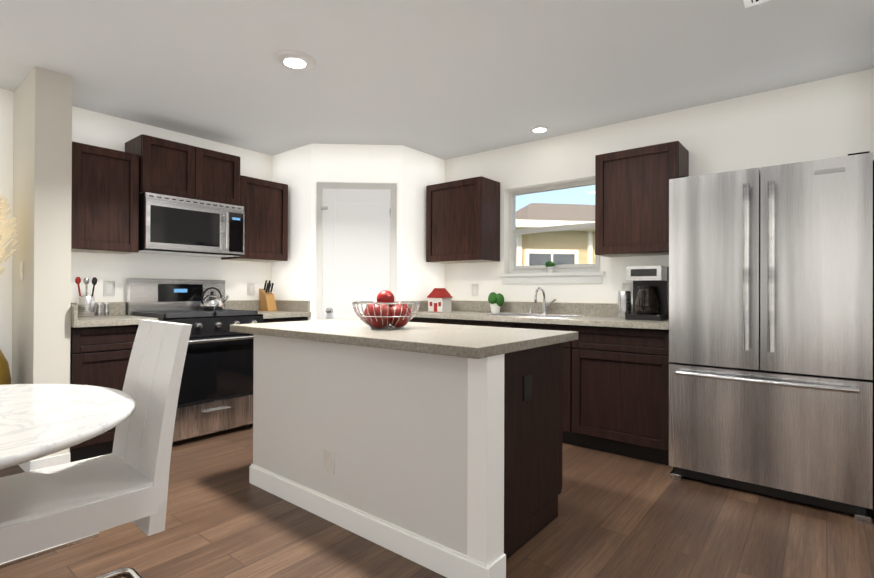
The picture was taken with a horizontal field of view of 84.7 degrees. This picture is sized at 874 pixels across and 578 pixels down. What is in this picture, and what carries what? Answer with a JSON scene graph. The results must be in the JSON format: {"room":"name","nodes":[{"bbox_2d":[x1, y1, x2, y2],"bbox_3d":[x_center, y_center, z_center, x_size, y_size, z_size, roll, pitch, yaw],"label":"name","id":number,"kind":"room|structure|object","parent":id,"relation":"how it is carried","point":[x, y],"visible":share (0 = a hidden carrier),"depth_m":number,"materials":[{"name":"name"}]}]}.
{"room":"kitchen","nodes":[
{"label":"kitchen","id":0,"kind":"room"},
{"bbox_2d":[0,424,873,577],"bbox_3d":[0.138,1.169,-0.722,9.900,0.120,8.900,0,0,39],"label":"floor","id":1,"kind":"structure","parent":0,"point":[620,516],"depth_m":2.17,"materials":[{"name":"brown wood"}]},
{"bbox_2d":[0,195,18,384],"bbox_3d":[-2.778,0.199,2.808,0.496,1.825,0.475,0,0,39],"label":"floor vase","id":2,"kind":"object","parent":1,"relation":"on","point":[8,235],"visible":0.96,"depth_m":2.89,"materials":[{"name":"gold metal"}]},
{"bbox_2d":[0,384,134,469],"bbox_3d":[-1.491,0.736,1.239,1.200,0.750,1.200,0,0,39],"label":"dining table","id":3,"kind":"object","parent":1,"relation":"on","point":[37,421],"visible":1,"depth_m":1.37,"materials":[{"name":"white stone"}]},
{"bbox_2d":[0,319,191,577],"bbox_3d":[-1.207,0.618,1.605,0.445,0.989,0.569,0,0,41],"label":"dining chair","id":4,"kind":"object","parent":1,"relation":"on","point":[52,508],"visible":0.96,"depth_m":1.60,"materials":[{"name":"white wood"}]},
{"bbox_2d":[70,326,137,461],"bbox_3d":[-2.354,0.678,3.353,0.598,0.876,0.483,0,0,39],"label":"base cabinet","id":5,"kind":"object","parent":1,"relation":"on","point":[100,355],"depth_m":3.11,"materials":[{"name":"brown wood"}]},
{"bbox_2d":[71,314,157,329],"bbox_3d":[-2.337,0.220,3.342,0.638,0.040,0.483,0,0,39],"label":"countertop","id":6,"kind":"structure","parent":5,"relation":"on","point":[113,319],"depth_m":3.16,"materials":[{"name":"beige stone"}]},
{"bbox_2d":[75,277,108,316],"bbox_3d":[-2.474,0.056,3.444,0.120,0.286,0.218,0,0,39],"label":"utensil crock","id":7,"kind":"object","parent":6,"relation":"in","point":[86,305],"visible":1,"depth_m":3.38,"materials":[{"name":"silver metal"}]},
{"bbox_2d":[126,278,262,441],"bbox_3d":[-1.893,0.519,3.787,0.751,1.200,0.756,0,0,39],"label":"range","id":8,"kind":"object","parent":1,"relation":"on","point":[216,391],"visible":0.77,"depth_m":3.65,"materials":[{"name":"silver metal"}]},
{"bbox_2d":[200,287,228,309],"bbox_3d":[-1.888,0.079,4.066,0.180,0.193,0.224,0,0,39],"label":"kettle","id":9,"kind":"object","parent":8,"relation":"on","point":[211,301],"visible":1,"depth_m":4.00,"materials":[{"name":"silver metal"}]},
{"bbox_2d":[263,318,307,322],"bbox_3d":[-1.559,0.684,4.337,0.598,0.876,0.507,0,0,39],"label":"base cabinet","id":10,"kind":"object","parent":1,"relation":"on","point":[265,320],"depth_m":4.14,"materials":[{"name":"brown wood"}]},
{"bbox_2d":[251,310,309,317],"bbox_3d":[-1.542,0.226,4.327,0.638,0.040,0.507,0,0,39],"label":"countertop","id":11,"kind":"structure","parent":10,"relation":"on","point":[279,313],"depth_m":4.22,"materials":[{"name":"beige stone"}]},
{"bbox_2d":[259,280,276,310],"bbox_3d":[-1.597,0.062,4.523,0.169,0.288,0.090,0,0,39],"label":"knife block","id":12,"kind":"object","parent":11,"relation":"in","point":[267,299],"visible":1,"depth_m":4.50,"materials":[{"name":"brown wood"}]},
{"bbox_2d":[249,334,577,577],"bbox_3d":[-0.196,0.685,2.562,1.625,0.870,0.805,0,0,39],"label":"kitchen island","id":13,"kind":"object","parent":1,"relation":"on","point":[436,447],"depth_m":2.09,"materials":[{"name":"white paint"}]},
{"bbox_2d":[230,318,577,357],"bbox_3d":[-0.251,0.230,2.589,1.737,0.040,0.896,0,0,39],"label":"island countertop","id":14,"kind":"structure","parent":13,"relation":"on","point":[448,340],"depth_m":2.22,"materials":[{"name":"beige stone"}]},
{"bbox_2d":[352,290,419,328],"bbox_3d":[-0.273,0.107,2.573,0.365,0.203,0.365,0,0,39],"label":"fruit bowl","id":15,"kind":"object","parent":14,"relation":"on","point":[385,309],"visible":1,"depth_m":2.48,"materials":[{"name":"red food"}]},
{"bbox_2d":[409,317,454,323],"bbox_3d":[0.176,0.691,4.391,0.747,0.874,0.598,0,0,39],"label":"base cabinet","id":16,"kind":"object","parent":1,"relation":"on","point":[415,319],"depth_m":4.20,"materials":[{"name":"brown wood"}]},
{"bbox_2d":[455,321,502,326],"bbox_3d":[0.596,0.691,4.051,0.585,0.874,0.598,0,0,39],"label":"base cabinet","id":17,"kind":"object","parent":1,"relation":"on","point":[475,323],"depth_m":3.86,"materials":[{"name":"brown wood"}]},
{"bbox_2d":[503,321,558,329],"bbox_3d":[0.957,0.691,3.760,0.585,0.874,0.598,0,0,39],"label":"base cabinet","id":18,"kind":"object","parent":1,"relation":"on","point":[509,324],"depth_m":3.60,"materials":[{"name":"brown wood"}]},
{"bbox_2d":[559,325,672,464],"bbox_3d":[1.367,0.692,3.429,0.719,0.874,0.598,0,0,39],"label":"base cabinet","id":19,"kind":"object","parent":1,"relation":"on","point":[615,372],"depth_m":3.19,"materials":[{"name":"brown wood"}]},
{"bbox_2d":[411,309,668,328],"bbox_3d":[0.755,0.234,3.900,2.264,0.041,0.638,0,0,39],"label":"countertop","id":20,"kind":"structure","parent":19,"relation":"on","point":[455,314],"depth_m":3.48,"materials":[{"name":"beige stone"}]},
{"bbox_2d":[427,288,452,311],"bbox_3d":[0.027,0.102,4.529,0.194,0.220,0.160,0,0,39],"label":"house","id":21,"kind":"object","parent":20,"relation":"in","point":[439,299],"visible":1,"depth_m":4.47,"materials":[{"name":"white ceramic"}]},
{"bbox_2d":[488,292,503,312],"bbox_3d":[0.524,0.119,4.291,0.162,0.187,0.165,0,0,39],"label":"potted plant","id":22,"kind":"object","parent":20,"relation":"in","point":[496,301],"visible":1,"depth_m":4.25,"materials":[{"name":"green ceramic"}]},
{"bbox_2d":[495,313,586,316],"bbox_3d":[0.760,0.307,3.884,0.760,0.194,0.400,0,0,39],"label":"sink","id":23,"kind":"object","parent":20,"relation":"in","point":[496,314],"depth_m":4.00,"materials":[{"name":"silver metal"}]},
{"bbox_2d":[527,287,558,312],"bbox_3d":[0.858,0.099,4.031,0.260,0.230,0.201,0,0,39],"label":"faucet","id":24,"kind":"object","parent":20,"relation":"on","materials":[{"name":"silver metal"}]},
{"bbox_2d":[618,266,668,320],"bbox_3d":[1.436,0.028,3.410,0.352,0.370,0.292,0,0,39],"label":"coffee maker","id":25,"kind":"object","parent":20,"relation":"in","point":[650,292],"visible":0.98,"depth_m":3.33,"materials":[{"name":"black plastic"}]},
{"bbox_2d":[669,151,873,523],"bbox_3d":[1.956,0.232,2.799,0.966,1.794,0.787,0,0,39],"label":"refrigerator","id":26,"kind":"object","parent":1,"relation":"on","point":[771,329],"visible":1,"depth_m":2.51,"materials":[{"name":"silver metal"}]},
{"bbox_2d":[0,66,873,459],"bbox_3d":[0.143,-0.111,-0.717,9.900,2.440,8.900,0,0,39],"label":"wall","id":27,"kind":"structure","parent":0,"point":[44,122],"depth_m":3.54,"materials":[{"name":"beige paint"}]},
{"bbox_2d":[20,261,23,279],"bbox_3d":[-2.628,-0.117,3.030,0.080,0.120,0.008,0,0,39],"label":"outlet","id":28,"kind":"object","parent":27,"relation":"attached to","point":[21,262],"depth_m":3.02,"materials":[{"name":"white plastic"}]},
{"bbox_2d":[19,460,35,471],"bbox_3d":[-2.617,1.066,3.009,0.567,0.095,0.017,0,0,39],"label":"baseboard","id":29,"kind":"structure","parent":27,"relation":"attached to","point":[32,465],"depth_m":2.85,"materials":[{"name":"white wood"}]},
{"bbox_2d":[71,306,77,321],"bbox_3d":[-2.474,0.149,3.156,0.618,0.099,0.020,0,0,39],"label":"backsplash","id":30,"kind":"structure","parent":27,"relation":"attached to","point":[74,309],"depth_m":2.96,"materials":[{"name":"beige stone"}]},
{"bbox_2d":[71,141,138,253],"bbox_3d":[-2.442,-0.630,3.458,0.328,0.720,0.414,0,0,39],"label":"upper cabinet","id":31,"kind":"object","parent":27,"relation":"attached to","point":[109,186],"depth_m":3.36,"materials":[{"name":"brown wood"}]},
{"bbox_2d":[103,281,114,295],"bbox_3d":[-2.496,-0.004,3.649,0.007,0.115,0.075,0,0,39],"label":"outlet","id":32,"kind":"object","parent":27,"relation":"attached to","point":[108,288],"depth_m":3.64,"materials":[{"name":"white plastic"}]},
{"bbox_2d":[125,134,205,200],"bbox_3d":[-2.157,-0.923,3.790,0.353,0.430,0.442,0,0,39],"label":"upper cabinet","id":33,"kind":"object","parent":27,"relation":"attached to","point":[165,167],"depth_m":3.67,"materials":[{"name":"brown wood"}]},
{"bbox_2d":[138,192,244,257],"bbox_3d":[-2.013,-0.492,3.881,0.464,0.421,0.759,0,0,39],"label":"microwave","id":34,"kind":"object","parent":33,"relation":"attached to","point":[174,225],"visible":1,"depth_m":3.72,"materials":[{"name":"silver metal"}]},
{"bbox_2d":[71,300,259,313],"bbox_3d":[-2.176,0.154,4.033,0.020,0.099,1.760,0,0,39],"label":"backsplash","id":35,"kind":"structure","parent":27,"relation":"attached to","point":[114,307],"depth_m":4.36,"materials":[{"name":"beige stone"}]},
{"bbox_2d":[206,149,241,205],"bbox_3d":[-1.956,-0.921,4.040,0.353,0.430,0.442,0,0,39],"label":"upper cabinet","id":36,"kind":"object","parent":27,"relation":"attached to","point":[223,177],"depth_m":3.99,"materials":[{"name":"brown wood"}]},
{"bbox_2d":[247,283,254,294],"bbox_3d":[-1.768,0.002,4.551,0.007,0.115,0.075,0,0,39],"label":"outlet","id":37,"kind":"object","parent":27,"relation":"attached to","point":[250,286],"depth_m":4.55,"materials":[{"name":"white plastic"}]},
{"bbox_2d":[221,176,287,261],"bbox_3d":[-1.673,-0.624,4.411,0.328,0.720,0.477,0,0,39],"label":"upper cabinet","id":38,"kind":"object","parent":27,"relation":"attached to","point":[264,202],"depth_m":4.32,"materials":[{"name":"brown wood"}]},
{"bbox_2d":[275,300,309,309],"bbox_3d":[-1.389,0.158,4.516,0.598,0.099,0.021,0,0,39],"label":"backsplash","id":39,"kind":"structure","parent":27,"relation":"attached to","point":[280,305],"depth_m":4.47,"materials":[{"name":"beige stone"}]},
{"bbox_2d":[316,182,396,319],"bbox_3d":[-0.729,0.080,4.307,0.724,2.089,0.091,0,0,-3],"label":"pantry door","id":40,"kind":"structure","parent":27,"relation":"in","point":[356,244],"depth_m":4.35,"materials":[{"name":"white wood"}]},
{"bbox_2d":[407,301,427,312],"bbox_3d":[-0.118,0.163,4.605,0.020,0.099,0.598,0,0,39],"label":"backsplash","id":41,"kind":"structure","parent":27,"relation":"attached to","point":[423,304],"depth_m":4.54,"materials":[{"name":"beige stone"}]},
{"bbox_2d":[426,176,499,263],"bbox_3d":[0.241,-0.623,4.520,0.628,0.736,0.328,0,0,39],"label":"upper cabinet","id":42,"kind":"object","parent":27,"relation":"attached to","point":[463,216],"depth_m":4.37,"materials":[{"name":"brown wood"}]},
{"bbox_2d":[472,284,477,295],"bbox_3d":[0.366,0.010,4.623,0.075,0.115,0.007,0,0,39],"label":"outlet","id":43,"kind":"object","parent":27,"relation":"attached to","point":[474,286],"depth_m":4.62,"materials":[{"name":"white plastic"}]},
{"bbox_2d":[451,301,632,316],"bbox_3d":[0.949,0.165,4.141,2.264,0.099,0.020,0,0,39],"label":"backsplash","id":44,"kind":"structure","parent":27,"relation":"attached to","point":[592,309],"depth_m":4.10,"materials":[{"name":"beige stone"}]},
{"bbox_2d":[499,178,604,283],"bbox_3d":[1.003,-0.482,4.185,0.970,0.875,0.175,0,0,39],"label":"window","id":45,"kind":"structure","parent":27,"relation":"in","point":[549,265],"depth_m":4.19,"materials":[{"name":"white wood"}]},
{"bbox_2d":[622,283,631,297],"bbox_3d":[1.479,0.010,3.724,0.075,0.115,0.007,0,0,39],"label":"outlet","id":46,"kind":"object","parent":27,"relation":"attached to","point":[625,286],"depth_m":3.72,"materials":[{"name":"white plastic"}]},
{"bbox_2d":[595,141,688,256],"bbox_3d":[1.494,-0.623,3.508,0.565,0.743,0.328,0,0,39],"label":"upper cabinet","id":47,"kind":"object","parent":27,"relation":"attached to","point":[632,185],"depth_m":3.39,"materials":[{"name":"brown wood"}]},
{"bbox_2d":[0,0,873,159],"bbox_3d":[0.148,-1.391,-0.713,9.900,0.120,8.900,0,0,39],"label":"ceiling","id":48,"kind":"structure","parent":0,"point":[445,79],"depth_m":2.77,"materials":[{"name":"grey paint"}]},
{"bbox_2d":[274,51,314,70],"bbox_3d":[-0.821,-1.312,2.768,0.230,0.016,0.230,0,0,39],"label":"recessed light","id":49,"kind":"object","parent":48,"relation":"in","point":[296,60],"visible":1,"depth_m":2.74,"materials":[{"name":"white"}]},
{"bbox_2d":[530,126,548,132],"bbox_3d":[0.841,-1.304,3.920,0.150,0.012,0.150,0,0,39],"label":"recessed light","id":50,"kind":"object","parent":48,"relation":"in","point":[538,129],"visible":0.98,"depth_m":3.90,"materials":[{"name":"white"}]},
{"bbox_2d":[743,0,769,7],"bbox_3d":[1.430,-1.307,2.027,0.245,0.015,0.315,0,0,39],"label":"ceiling vent","id":51,"kind":"object","parent":48,"relation":"in","point":[748,3],"visible":0.93,"depth_m":2.18,"materials":[{"name":"white metal"}]},
{"label":"outside","id":52,"kind":"structure","parent":0,"visible":0},
{"bbox_2d":[516,203,595,265],"bbox_3d":[3.322,-0.497,14.804,28.600,4.050,19.000,0,0,-8],"label":"house","id":53,"kind":"structure","parent":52,"point":[566,216],"depth_m":10.15,"materials":[{"name":"beige"}]}
]}

